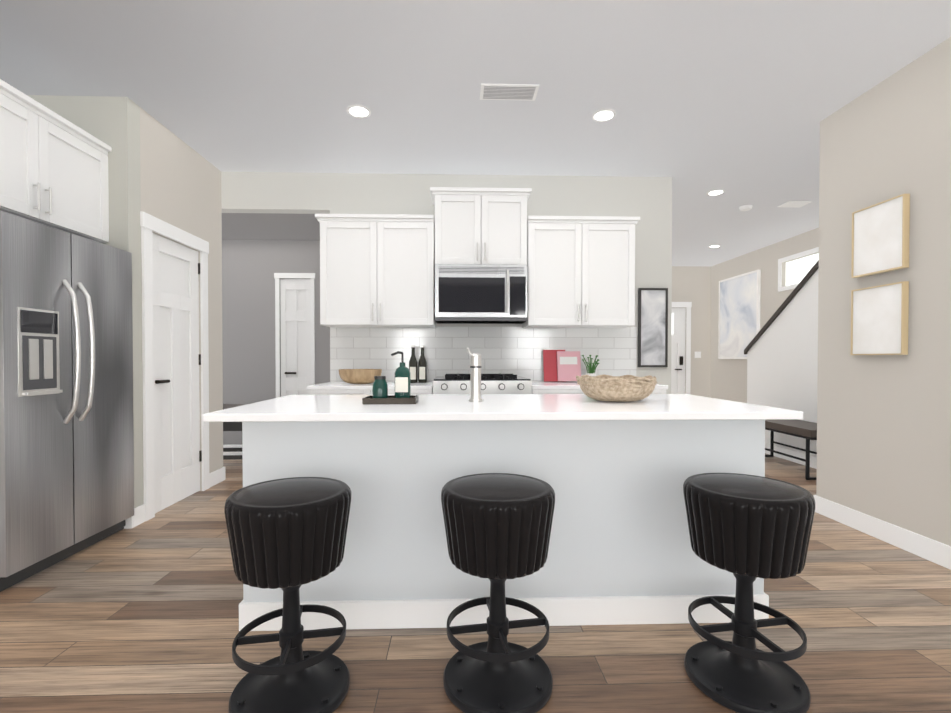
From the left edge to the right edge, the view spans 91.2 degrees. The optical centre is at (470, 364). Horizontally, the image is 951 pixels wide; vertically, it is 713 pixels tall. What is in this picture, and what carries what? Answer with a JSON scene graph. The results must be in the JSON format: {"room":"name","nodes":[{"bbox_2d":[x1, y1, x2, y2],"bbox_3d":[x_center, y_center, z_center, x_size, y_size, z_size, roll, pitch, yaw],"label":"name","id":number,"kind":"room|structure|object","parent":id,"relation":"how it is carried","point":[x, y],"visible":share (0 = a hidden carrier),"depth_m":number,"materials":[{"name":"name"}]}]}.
{"room":"kitchen","nodes":[
{"label":"kitchen","id":0,"kind":"room"},
{"bbox_2d":[27,95,102,141],"bbox_3d":[-2.653,-0.332,3.064,0.600,2.790,0.120,0,1,-2],"label":"wall","id":1,"kind":"structure","parent":0,"point":[86,112],"depth_m":2.99,"materials":[{"name":"grey paint"}]},
{"bbox_2d":[124,508,135,528],"bbox_3d":[-2.574,1.003,3.017,0.754,0.120,0.017,0,1,-2],"label":"baseboard","id":2,"kind":"structure","parent":1,"relation":"attached to","point":[130,522],"depth_m":3.02,"materials":[{"name":"white wood"}]},
{"bbox_2d":[103,96,222,507],"bbox_3d":[-2.289,-0.339,3.615,0.120,2.790,1.200,0,1,-2],"label":"wall","id":3,"kind":"structure","parent":0,"point":[158,170],"depth_m":3.29,"materials":[{"name":"grey paint"}]},
{"bbox_2d":[0,79,111,242],"bbox_3d":[-2.608,-1.058,2.490,0.654,0.675,1.008,0,1,-2],"label":"upper cabinet","id":4,"kind":"object","parent":3,"relation":"attached to","point":[54,169],"visible":0.96,"depth_m":2.58,"materials":[{"name":"white wood"}]},
{"bbox_2d":[140,211,209,520],"bbox_3d":[-2.276,0.012,3.545,0.142,2.090,0.830,0,1,-2],"label":"door","id":5,"kind":"structure","parent":3,"relation":"attached to","point":[173,359],"depth_m":3.50,"materials":[{"name":"white wood"}]},
{"bbox_2d":[209,467,225,481],"bbox_3d":[-2.826,0.988,4.221,1.184,0.120,0.017,0,1,-2],"label":"baseboard","id":6,"kind":"structure","parent":3,"relation":"attached to","point":[218,475],"depth_m":4.12,"materials":[{"name":"white wood"}]},
{"bbox_2d":[222,213,319,240],"bbox_3d":[-2.367,-1.582,4.813,2.140,0.333,0.990,0,1,-2],"label":"ceiling","id":7,"kind":"structure","parent":0,"point":[259,226],"depth_m":4.76,"materials":[{"name":"grey paint"}]},
{"bbox_2d":[222,240,329,444],"bbox_3d":[-2.384,-0.362,5.383,2.380,2.790,0.120,0,1,-2],"label":"wall","id":8,"kind":"structure","parent":0,"point":[250,268],"depth_m":5.30,"materials":[{"name":"grey paint"}]},
{"bbox_2d":[223,445,241,454],"bbox_3d":[-2.847,0.974,5.319,1.210,0.120,0.014,0,1,-2],"label":"baseboard","id":9,"kind":"structure","parent":8,"relation":"attached to","point":[224,446],"depth_m":5.32,"materials":[{"name":"white wood"}]},
{"bbox_2d":[274,273,314,397],"bbox_3d":[-2.008,-0.006,5.353,0.460,2.080,0.072,0,1,-2],"label":"door","id":10,"kind":"structure","parent":8,"relation":"attached to","point":[295,297],"depth_m":5.34,"materials":[{"name":"white wood"}]},
{"bbox_2d":[221,172,671,393],"bbox_3d":[-0.248,-0.348,4.338,4.245,2.790,0.120,0,1,-2],"label":"wall","id":11,"kind":"structure","parent":0,"point":[647,201],"depth_m":4.28,"materials":[{"name":"white paint"}]},
{"bbox_2d":[315,214,435,327],"bbox_3d":[-0.807,-0.797,4.062,0.989,0.925,0.382,0,1,-2],"label":"upper cabinet","id":12,"kind":"object","parent":11,"relation":"attached to","point":[377,270],"visible":0.98,"depth_m":3.91,"materials":[{"name":"white wood"}]},
{"bbox_2d":[430,187,531,264],"bbox_3d":[0.084,-1.168,4.085,0.855,0.644,0.382,0,1,-2],"label":"upper cabinet","id":13,"kind":"object","parent":11,"relation":"attached to","point":[480,225],"visible":0.94,"depth_m":3.93,"materials":[{"name":"white wood"}]},
{"bbox_2d":[435,264,526,323],"bbox_3d":[0.085,-0.606,4.058,0.775,0.472,0.414,0,1,-2],"label":"microwave","id":14,"kind":"object","parent":13,"relation":"attached to","point":[480,293],"visible":1,"depth_m":3.89,"materials":[{"name":"silver metal"}]},
{"bbox_2d":[330,326,636,381],"bbox_3d":[0.131,-0.099,4.287,2.820,0.508,0.012,0,1,-2],"label":"tile backsplash","id":15,"kind":"structure","parent":11,"relation":"attached to","point":[516,350],"depth_m":4.28,"materials":[{"name":"white tile"}]},
{"bbox_2d":[522,216,639,327],"bbox_3d":[0.959,-0.798,4.117,0.956,0.925,0.382,0,1,-2],"label":"upper cabinet","id":16,"kind":"object","parent":11,"relation":"attached to","point":[580,271],"visible":0.96,"depth_m":3.97,"materials":[{"name":"white wood"}]},
{"bbox_2d":[638,288,667,366],"bbox_3d":[1.692,-0.343,4.322,0.270,0.733,0.030,0,1,-2],"label":"picture frame","id":17,"kind":"object","parent":11,"relation":"attached to","point":[652,327],"visible":0.94,"depth_m":4.31,"materials":[{"name":"grey"}]},
{"bbox_2d":[0,453,950,712],"bbox_3d":[0.624,1.089,2.933,8.400,0.050,11.600,0,1,-2],"label":"floor","id":18,"kind":"structure","parent":0,"point":[143,617],"depth_m":1.82,"materials":[{"name":"brown wood"}]},
{"bbox_2d":[0,210,133,591],"bbox_3d":[-2.508,0.176,2.576,0.834,1.785,0.863,0,1,-2],"label":"refrigerator","id":19,"kind":"object","parent":18,"relation":"on","point":[66,418],"visible":1,"depth_m":2.47,"materials":[{"name":"grey metal"}]},
{"bbox_2d":[223,404,246,459],"bbox_3d":[-2.434,0.732,4.735,0.720,0.620,0.460,0,1,-2],"label":"bench","id":20,"kind":"object","parent":18,"relation":"on","point":[232,426],"visible":0.04,"depth_m":4.54,"materials":[{"name":"grey metal"}]},
{"bbox_2d":[224,477,350,712],"bbox_3d":[-0.589,0.740,1.530,0.384,0.683,0.386,0,1,-2],"label":"stool","id":21,"kind":"object","parent":18,"relation":"on","point":[287,536],"visible":1,"depth_m":1.44,"materials":[{"name":"black leather"}]},
{"bbox_2d":[309,390,372,394],"bbox_3d":[-0.997,0.622,3.946,0.544,0.860,0.638,0,1,-2],"label":"base cabinet","id":22,"kind":"object","parent":18,"relation":"on","point":[311,392],"depth_m":3.62,"materials":[{"name":"white wood"}]},
{"bbox_2d":[307,382,432,389],"bbox_3d":[-0.793,0.176,3.944,0.972,0.032,0.643,0,1,-2],"label":"countertop","id":23,"kind":"structure","parent":22,"relation":"on","point":[329,385],"depth_m":3.63,"materials":[{"name":"white stone"}]},
{"bbox_2d":[339,369,381,383],"bbox_3d":[-0.940,0.099,3.973,0.360,0.120,0.360,0,1,-2],"label":"bowl","id":24,"kind":"object","parent":23,"relation":"on","point":[358,376],"visible":0.94,"depth_m":3.84,"materials":[{"name":"brown wood"}]},
{"bbox_2d":[409,345,426,382],"bbox_3d":[-0.463,-0.007,4.095,0.156,0.330,0.097,0,1,-2],"label":"oil bottles","id":25,"kind":"object","parent":23,"relation":"on","point":[418,371],"visible":0.98,"depth_m":4.07,"materials":[{"name":"black glass"}]},
{"bbox_2d":[388,386,432,394],"bbox_3d":[-0.579,0.622,3.959,0.544,0.860,0.638,0,1,-2],"label":"base cabinet","id":26,"kind":"object","parent":18,"relation":"on","point":[415,390],"depth_m":3.64,"materials":[{"name":"white wood"}]},
{"bbox_2d":[433,373,531,393],"bbox_3d":[0.085,0.557,3.936,0.775,0.950,0.697,0,1,-2],"label":"range","id":27,"kind":"object","parent":18,"relation":"on","point":[458,383],"visible":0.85,"depth_m":3.65,"materials":[{"name":"silver metal"}]},
{"bbox_2d":[441,473,554,712],"bbox_3d":[0.093,0.739,1.587,0.384,0.683,0.386,0,1,-2],"label":"stool","id":28,"kind":"object","parent":18,"relation":"on","point":[498,526],"visible":1,"depth_m":1.48,"materials":[{"name":"black leather"}]},
{"bbox_2d":[239,422,768,630],"bbox_3d":[0.143,0.643,2.334,2.186,0.860,0.855,0,1,-2],"label":"kitchen island","id":29,"kind":"object","parent":18,"relation":"on","point":[615,475],"depth_m":1.92,"materials":[{"name":"white paint"}]},
{"bbox_2d":[203,394,802,421],"bbox_3d":[0.136,0.197,2.291,2.352,0.032,0.950,0,1,-2],"label":"island countertop","id":30,"kind":"structure","parent":29,"relation":"on","point":[432,407],"depth_m":1.93,"materials":[{"name":"white stone"}]},
{"bbox_2d":[362,351,418,403],"bbox_3d":[-0.378,0.058,2.228,0.245,0.246,0.160,0,1,-2],"label":"soap tray","id":31,"kind":"object","parent":30,"relation":"on","point":[402,395],"visible":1,"depth_m":2.19,"materials":[{"name":"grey glass"}]},
{"bbox_2d":[467,348,482,401],"bbox_3d":[0.017,0.047,2.383,0.080,0.264,0.254,0,1,-2],"label":"faucet","id":32,"kind":"object","parent":30,"relation":"on","point":[475,377],"visible":1,"depth_m":2.27,"materials":[{"name":"silver metal"}]},
{"bbox_2d":[576,374,656,401],"bbox_3d":[0.733,0.117,2.345,0.391,0.125,0.393,0,1,-2],"label":"woven bowl","id":33,"kind":"object","parent":30,"relation":"on","point":[623,388],"visible":1,"depth_m":2.20,"materials":[{"name":"wicker"}]},
{"bbox_2d":[532,386,583,393],"bbox_3d":[0.774,0.621,4.001,0.601,0.860,0.638,0,1,-2],"label":"base cabinet","id":34,"kind":"object","parent":18,"relation":"on","point":[535,389],"depth_m":3.67,"materials":[{"name":"white"}]},
{"bbox_2d":[532,382,662,385],"bbox_3d":[1.017,0.175,4.000,1.087,0.032,0.643,0,1,-2],"label":"countertop","id":35,"kind":"structure","parent":34,"relation":"on","point":[533,383],"depth_m":3.82,"materials":[{"name":"white stone"}]},
{"bbox_2d":[543,350,580,381],"bbox_3d":[0.828,0.008,4.221,0.330,0.290,0.105,0,1,-2],"label":"cookbooks","id":36,"kind":"object","parent":35,"relation":"on","point":[561,366],"visible":0.96,"depth_m":4.20,"materials":[{"name":"red"}]},
{"bbox_2d":[582,355,598,375],"bbox_3d":[1.074,0.034,4.168,0.166,0.246,0.146,0,1,-2],"label":"herb pot","id":37,"kind":"object","parent":35,"relation":"on","point":[590,370],"visible":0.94,"depth_m":4.14,"materials":[{"name":"white"}]},
{"bbox_2d":[651,386,667,393],"bbox_3d":[1.249,0.621,4.015,0.602,0.860,0.638,0,1,-2],"label":"base cabinet","id":38,"kind":"object","parent":18,"relation":"on","point":[658,389],"depth_m":3.70,"materials":[{"name":"white wood"}]},
{"bbox_2d":[683,473,814,712],"bbox_3d":[0.937,0.739,1.592,0.384,0.683,0.386,0,1,-2],"label":"stool","id":39,"kind":"object","parent":18,"relation":"on","point":[746,530],"visible":1,"depth_m":1.50,"materials":[{"name":"black leather"}]},
{"bbox_2d":[765,419,816,479],"bbox_3d":[3.229,0.809,4.736,0.420,0.465,1.150,0,1,-2],"label":"bench","id":40,"kind":"object","parent":18,"relation":"on","point":[807,430],"visible":0.54,"depth_m":4.46,"materials":[{"name":"brown wood"}]},
{"bbox_2d":[0,0,950,266],"bbox_3d":[0.624,-1.750,2.897,8.400,0.050,11.600,0,1,-2],"label":"ceiling","id":41,"kind":"structure","parent":0,"point":[738,100],"depth_m":2.81,"materials":[{"name":"paint"}]},
{"bbox_2d":[346,105,370,117],"bbox_3d":[-0.762,-1.724,3.174,0.164,0.009,0.164,0,1,-2],"label":"recessed light","id":42,"kind":"object","parent":41,"relation":"in","point":[358,111],"visible":1,"depth_m":3.17,"materials":[{"name":"white"}]},
{"bbox_2d":[480,83,538,100],"bbox_3d":[0.242,-1.721,2.943,0.360,0.010,0.165,0,1,-2],"label":"ceiling vent","id":43,"kind":"object","parent":41,"relation":"in","point":[526,92],"visible":1,"depth_m":2.93,"materials":[{"name":"white metal"}]},
{"bbox_2d":[592,109,615,121],"bbox_3d":[0.923,-1.725,3.226,0.164,0.009,0.164,0,1,-2],"label":"recessed light","id":44,"kind":"object","parent":41,"relation":"in","point":[603,115],"visible":1,"depth_m":3.23,"materials":[{"name":"white"}]},
{"bbox_2d":[707,190,724,195],"bbox_3d":[2.488,-1.744,4.725,0.164,0.009,0.164,0,1,-2],"label":"recessed light","id":45,"kind":"object","parent":41,"relation":"in","point":[714,192],"visible":0.98,"depth_m":4.72,"materials":[{"name":"white"}]},
{"bbox_2d":[739,205,751,210],"bbox_3d":[3.055,-1.737,5.168,0.130,0.035,0.130,0,1,-2],"label":"smoke detector","id":46,"kind":"object","parent":41,"relation":"attached to","point":[745,208],"visible":1,"depth_m":5.13,"materials":[{"name":"white plastic"}]},
{"bbox_2d":[778,201,811,207],"bbox_3d":[3.533,-1.749,5.077,0.250,0.008,0.180,0,1,-2],"label":"ceiling vent","id":47,"kind":"object","parent":41,"relation":"in","point":[797,204],"visible":0.93,"depth_m":5.07,"materials":[{"name":"white metal"}]},
{"bbox_2d":[672,266,711,396],"bbox_3d":[3.065,-0.402,8.552,2.640,2.790,0.120,0,1,-2],"label":"wall","id":48,"kind":"structure","parent":0,"point":[693,284],"depth_m":8.52,"materials":[{"name":"grey paint"}]},
{"bbox_2d":[671,302,691,393],"bbox_3d":[3.487,-0.077,8.523,1.090,2.140,0.072,0,1,-2],"label":"door frame","id":49,"kind":"structure","parent":48,"relation":"attached to","point":[681,327],"depth_m":8.52,"materials":[{"name":"white wood"}]},
{"bbox_2d":[695,352,700,357],"bbox_3d":[4.160,-0.184,8.524,0.115,0.115,0.008,0,1,-2],"label":"light switch","id":50,"kind":"object","parent":48,"relation":"attached to","point":[697,354],"visible":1,"depth_m":8.52,"materials":[{"name":"white plastic"}]},
{"bbox_2d":[708,228,818,402],"bbox_3d":[4.542,-0.369,5.969,0.120,2.790,5.376,0,1,-2],"label":"wall","id":51,"kind":"structure","parent":0,"point":[713,375],"depth_m":7.48,"materials":[{"name":"grey paint"}]},
{"bbox_2d":[718,269,760,358],"bbox_3d":[4.407,-0.781,7.673,0.040,1.370,1.070,0,1,-2],"label":"framed picture","id":52,"kind":"object","parent":51,"relation":"attached to","point":[739,315],"visible":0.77,"depth_m":7.64,"materials":[{"name":"white paper"}]},
{"bbox_2d":[778,247,818,291],"bbox_3d":[4.501,-1.283,6.249,0.082,0.470,0.970,0,1,-2],"label":"window","id":53,"kind":"structure","parent":51,"relation":"in","point":[797,270],"depth_m":6.45,"materials":[{"name":"white glass"}]},
{"bbox_2d":[744,260,818,456],"bbox_3d":[3.533,-0.349,4.590,0.170,2.785,2.440,0,1,-2],"label":"wall","id":54,"kind":"structure","parent":0,"point":[781,350],"depth_m":5.03,"materials":[{"name":"white paint"}]},
{"bbox_2d":[765,443,816,468],"bbox_3d":[3.467,0.983,4.590,0.014,0.120,2.411,0,1,-2],"label":"baseboard","id":55,"kind":"structure","parent":54,"relation":"attached to","point":[813,459],"depth_m":4.99,"materials":[{"name":"white wood"}]},
{"bbox_2d":[816,37,950,545],"bbox_3d":[2.643,-0.297,0.308,0.120,2.790,6.064,0,1,-2],"label":"wall","id":56,"kind":"structure","parent":0,"point":[883,437],"depth_m":2.74,"materials":[{"name":"grey paint"}]},
{"bbox_2d":[850,281,908,354],"bbox_3d":[2.487,-0.270,2.843,0.035,0.420,0.350,0,1,-2],"label":"picture frame","id":57,"kind":"object","parent":56,"relation":"attached to","point":[879,318],"visible":1,"depth_m":2.81,"materials":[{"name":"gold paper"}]},
{"bbox_2d":[851,194,909,277],"bbox_3d":[2.487,-0.769,2.837,0.035,0.420,0.350,0,1,-2],"label":"picture frame","id":58,"kind":"object","parent":56,"relation":"attached to","point":[880,236],"visible":1,"depth_m":2.81,"materials":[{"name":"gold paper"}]},
{"bbox_2d":[813,495,950,569],"bbox_3d":[2.498,1.005,2.889,0.014,0.120,0.956,0,1,-2],"label":"baseboard","id":59,"kind":"structure","parent":56,"relation":"attached to","point":[932,550],"depth_m":2.78,"materials":[{"name":"white wood"}]}
]}

